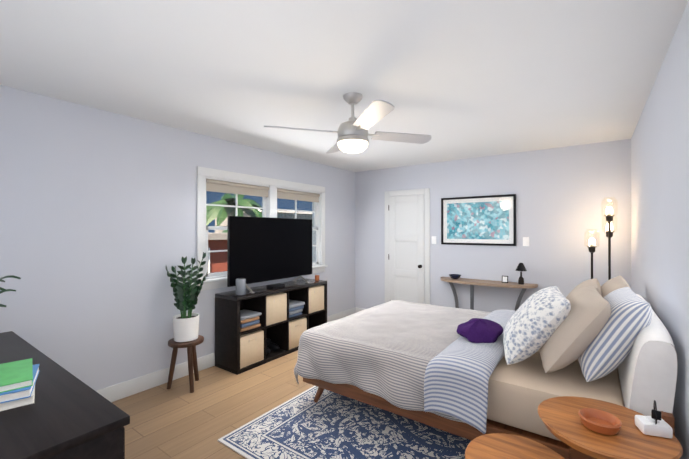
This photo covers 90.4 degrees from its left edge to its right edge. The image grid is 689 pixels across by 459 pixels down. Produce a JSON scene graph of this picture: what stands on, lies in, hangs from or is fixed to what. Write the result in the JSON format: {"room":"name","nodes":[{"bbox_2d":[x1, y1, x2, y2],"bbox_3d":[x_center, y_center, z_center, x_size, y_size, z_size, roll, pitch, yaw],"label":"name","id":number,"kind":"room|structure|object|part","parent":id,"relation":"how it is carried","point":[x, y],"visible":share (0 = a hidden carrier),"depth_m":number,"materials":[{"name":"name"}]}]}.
{"room":"bedroom","nodes":[
{"label":"bedroom","id":0,"kind":"room"},
{"bbox_2d":[0,85,354,390],"bbox_3d":[-1.385,0.240,3.946,0.150,2.500,5.455,0,0,36],"label":"wall","id":1,"kind":"structure","parent":0,"point":[98,221],"depth_m":2.94,"materials":[{"name":"paint"}]},
{"bbox_2d":[96,307,355,401],"bbox_3d":[-1.316,1.419,3.892,0.019,0.140,5.155,0,0,36],"label":"baseboard","id":2,"kind":"structure","parent":1,"relation":"attached to","point":[115,392],"depth_m":3.24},
{"bbox_2d":[197,166,327,290],"bbox_3d":[-0.971,-0.004,4.471,0.205,1.310,2.150,0,0,36],"label":"window","id":3,"kind":"structure","parent":1,"relation":"in","point":[269,191],"depth_m":4.12,"materials":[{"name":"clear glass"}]},
{"bbox_2d":[111,350,313,458],"bbox_3d":[0.177,1.535,2.808,4.010,0.100,5.455,0,0,36],"label":"floor","id":4,"kind":"structure","parent":0,"point":[178,420],"depth_m":2.84,"materials":[{"name":"brown wood"}]},
{"bbox_2d":[0,275,129,458],"bbox_3d":[-1.632,0.853,1.500,1.750,1.256,0.599,0,0,36],"label":"dresser","id":5,"kind":"object","parent":4,"relation":"on","point":[50,408],"visible":1,"depth_m":1.23,"materials":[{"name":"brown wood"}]},
{"bbox_2d":[0,275,20,306],"bbox_3d":[-2.058,0.444,1.825,0.447,0.435,0.465,0,0,36],"label":"plant","id":6,"kind":"object","parent":5,"relation":"on","point":[9,276],"depth_m":1.92,"materials":[{"name":"green plant"}]},
{"bbox_2d":[0,358,39,410],"bbox_3d":[-1.360,0.615,1.340,0.362,0.089,0.300,0,0,36],"label":"books","id":7,"kind":"object","parent":5,"relation":"on","point":[19,380],"depth_m":1.30,"materials":[{"name":"green paper"}]},
{"bbox_2d":[167,335,203,392],"bbox_3d":[-1.491,1.263,3.234,0.320,0.453,0.314,0,0,36],"label":"stool","id":8,"kind":"object","parent":4,"relation":"on","point":[190,346],"visible":0.73,"depth_m":3.18,"materials":[{"name":"brown wood"}]},
{"bbox_2d":[166,252,207,341],"bbox_3d":[-1.504,0.628,3.261,0.321,0.817,0.355,0,0,36],"label":"plant","id":9,"kind":"object","parent":8,"relation":"on","point":[185,324],"visible":1,"depth_m":3.19,"materials":[{"name":"green plant"}]},
{"bbox_2d":[215,323,266,374],"bbox_3d":[-1.142,1.305,3.760,0.348,0.368,0.366,0,0,36],"label":"base cabinet","id":10,"kind":"object","parent":4,"relation":"on","point":[238,350],"depth_m":3.63,"materials":[{"name":"brown wood"}]},
{"bbox_2d":[243,291,286,326],"bbox_3d":[-0.928,0.922,4.056,0.348,0.326,0.345,0,0,36],"label":"base cabinet","id":11,"kind":"object","parent":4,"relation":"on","point":[261,325],"depth_m":3.89,"materials":[{"name":"brown wood"}]},
{"bbox_2d":[215,279,326,302],"bbox_3d":[-0.825,0.720,4.214,0.390,0.039,1.470,0,0,36],"label":"countertop","id":12,"kind":"structure","parent":11,"relation":"on","point":[278,288],"depth_m":3.99,"materials":[{"name":"black wood"}]},
{"bbox_2d":[227,216,311,292],"bbox_3d":[-0.847,0.277,4.194,0.280,0.843,1.340,0,0,36],"label":"tv","id":13,"kind":"object","parent":12,"relation":"on","point":[261,249],"visible":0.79,"depth_m":4.08,"materials":[{"name":"black plastic"}]},
{"bbox_2d":[267,311,306,354],"bbox_3d":[-0.721,1.308,4.340,0.348,0.368,0.344,0,0,36],"label":"base cabinet","id":14,"kind":"object","parent":4,"relation":"on","point":[284,338],"depth_m":4.18,"materials":[{"name":"brown wood"}]},
{"bbox_2d":[287,283,326,314],"bbox_3d":[-0.514,0.924,4.626,0.348,0.326,0.345,0,0,36],"label":"base cabinet","id":15,"kind":"object","parent":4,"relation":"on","point":[312,300],"depth_m":4.46,"materials":[{"name":"brown wood"}]},
{"bbox_2d":[218,386,471,458],"bbox_3d":[0.827,1.479,2.699,2.430,0.010,2.500,0,0,36],"label":"rug","id":16,"kind":"object","parent":4,"relation":"on","point":[327,425],"visible":0.29,"depth_m":2.45,"materials":[{"name":"blue fabric"}]},
{"bbox_2d":[294,276,677,458],"bbox_3d":[1.014,0.927,2.910,2.435,1.091,1.888,0,0,36],"label":"bed","id":17,"kind":"object","parent":16,"relation":"on","point":[469,374],"visible":0.98,"depth_m":2.10,"materials":[{"name":"white fabric"}]},
{"bbox_2d":[294,300,490,422],"bbox_3d":[0.654,1.074,3.169,1.555,0.495,1.890,0,0,36],"label":"duvet","id":18,"kind":"object","parent":17,"relation":"on","point":[410,360],"depth_m":2.51,"materials":[{"name":"white fabric"}]},
{"bbox_2d":[457,318,502,342],"bbox_3d":[1.020,0.770,2.616,0.344,0.181,0.449,0,0,36],"label":"beret","id":19,"kind":"object","parent":17,"relation":"on","point":[476,330],"depth_m":2.50,"materials":[{"name":"purple fabric"}]},
{"bbox_3d":[1.046,1.169,2.887,2.305,0.606,1.610,0,0,36],"label":"frame","id":20,"kind":"part","parent":17,"relation":"part of","materials":[{"name":"brown wood"}]},
{"bbox_3d":[1.007,1.037,2.915,2.070,0.273,1.510,0,0,36],"label":"mattress","id":21,"kind":"part","parent":17,"relation":"part of","materials":[{"name":"beige fabric"}]},
{"bbox_3d":[1.918,0.828,2.255,0.202,0.660,1.510,0,0,36],"label":"headboard","id":22,"kind":"part","parent":17,"relation":"part of","materials":[{"name":"fabric"}]},
{"bbox_2d":[465,433,564,458],"bbox_3d":[0.771,1.247,1.505,0.450,0.444,0.451,0,0,36],"label":"nightstand","id":23,"kind":"object","parent":16,"relation":"on","point":[498,446],"visible":1,"depth_m":1.60,"materials":[{"name":"brown wood"}]},
{"bbox_2d":[538,396,682,458],"bbox_3d":[1.129,1.087,1.495,0.499,0.764,0.504,0,0,36],"label":"nightstand","id":24,"kind":"object","parent":16,"relation":"on","point":[597,429],"visible":1,"depth_m":1.41,"materials":[{"name":"brown wood"}]},
{"bbox_2d":[578,408,621,434],"bbox_3d":[1.088,0.821,1.461,0.150,0.046,0.150,0,0,36],"label":"bowl","id":25,"kind":"object","parent":24,"relation":"on","point":[591,421],"depth_m":1.45,"materials":[{"name":"ceramic"}]},
{"bbox_2d":[440,263,537,310],"bbox_3d":[1.852,0.960,4.566,1.240,1.078,0.310,0,0,36],"label":"console","id":26,"kind":"object","parent":4,"relation":"on","point":[456,278],"visible":0.81,"depth_m":4.47,"materials":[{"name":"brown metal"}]},
{"bbox_2d":[449,274,460,278],"bbox_3d":[1.546,0.663,4.792,0.170,0.058,0.170,0,0,36],"label":"bowl","id":27,"kind":"object","parent":26,"relation":"on","point":[452,276],"depth_m":4.75,"materials":[{"name":"blue ceramic"}]},
{"bbox_2d":[502,276,507,282],"bbox_3d":[2.091,0.645,4.454,0.075,0.090,0.061,0,0,36],"label":"photo","id":28,"kind":"object","parent":26,"relation":"on","point":[504,278],"depth_m":4.43,"materials":[{"name":"white plastic"}]},
{"bbox_2d":[515,263,526,284],"bbox_3d":[2.230,0.555,4.322,0.130,0.270,0.130,0,0,36],"label":"lamp","id":29,"kind":"object","parent":26,"relation":"on","point":[520,267],"depth_m":4.30,"materials":[{"name":"brown metal"}]},
{"bbox_2d":[584,199,617,279],"bbox_3d":[2.777,0.575,3.696,0.320,1.828,0.320,0,0,36],"label":"floor lamp","id":30,"kind":"object","parent":4,"relation":"on","point":[609,232],"visible":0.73,"depth_m":3.60,"materials":[{"name":"brown metal"}]},
{"bbox_2d":[0,0,687,171],"bbox_3d":[0.177,-1.065,2.818,4.010,0.100,5.455,0,0,36],"label":"ceiling","id":31,"kind":"structure","parent":0,"point":[460,79],"depth_m":2.14,"materials":[{"name":"paint"}]},
{"bbox_2d":[264,92,431,153],"bbox_3d":[0.063,-0.800,2.606,0.980,0.430,0.980,0,0,29],"label":"ceiling fan","id":32,"kind":"object","parent":31,"relation":"hanging from","point":[352,132],"visible":1,"depth_m":2.52,"materials":[{"name":"silver metal"}]},
{"bbox_2d":[355,139,630,311],"bbox_3d":[1.735,0.243,4.960,3.710,2.500,0.150,0,0,36],"label":"wall","id":33,"kind":"structure","parent":0,"point":[561,193],"depth_m":4.45,"materials":[{"name":"paint"}]},
{"bbox_2d":[385,188,429,303],"bbox_3d":[0.957,0.435,5.377,0.778,2.120,0.086,0,0,36],"label":"door","id":34,"kind":"structure","parent":33,"relation":"attached to","point":[407,243],"depth_m":5.38,"materials":[{"name":"white wood"}]},
{"bbox_2d":[432,236,435,243],"bbox_3d":[1.343,0.159,5.143,0.075,0.118,0.012,0,0,36],"label":"switch plate","id":35,"kind":"object","parent":33,"relation":"attached to","point":[433,239],"visible":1,"depth_m":5.14,"materials":[{"name":"white plastic"}]},
{"bbox_2d":[441,194,515,245],"bbox_3d":[1.839,-0.122,4.772,1.000,0.680,0.030,0,0,36],"label":"picture frame","id":36,"kind":"object","parent":33,"relation":"attached to","point":[483,220],"visible":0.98,"depth_m":4.75,"materials":[{"name":"teal paper"}]},
{"bbox_2d":[523,237,528,245],"bbox_3d":[2.342,0.156,4.418,0.075,0.118,0.012,0,0,36],"label":"switch plate","id":37,"kind":"object","parent":33,"relation":"attached to","point":[525,241],"visible":1,"depth_m":4.42,"materials":[{"name":"white plastic"}]},
{"bbox_2d":[631,0,688,458],"bbox_3d":[1.739,0.231,1.679,0.150,2.500,5.455,0,0,36],"label":"wall","id":38,"kind":"structure","parent":0,"point":[660,210],"depth_m":1.94,"materials":[{"name":"paint"}]},
{"label":"outside","id":39,"kind":"structure","parent":0,"visible":0},
{"bbox_3d":[-16.897,4.700,33.766,59.700,0.200,85.000,0,0,36],"label":"ground","id":40,"kind":"structure","parent":39,"visible":0},
{"bbox_2d":[208,232,226,272],"bbox_3d":[-6.129,2.341,15.153,5.800,4.380,8.300,0,0,36],"label":"house","id":41,"kind":"structure","parent":40,"relation":"on","point":[223,255],"depth_m":12.73,"materials":[{"name":"brown brick"}]},
{"bbox_2d":[206,193,261,225],"bbox_3d":[-6.170,1.039,19.075,4.037,7.072,4.345,0,0,36],"label":"palm tree","id":42,"kind":"object","parent":40,"relation":"on","point":[240,212],"depth_m":18.09,"materials":[{"name":"green plant"}]},
{"bbox_2d":[215,209,311,231],"bbox_3d":[-7.372,1.347,39.840,8.600,6.550,12.600,0,0,36],"label":"house","id":43,"kind":"structure","parent":40,"relation":"on","point":[308,214],"depth_m":36.12,"materials":[{"name":"white"}]}
]}

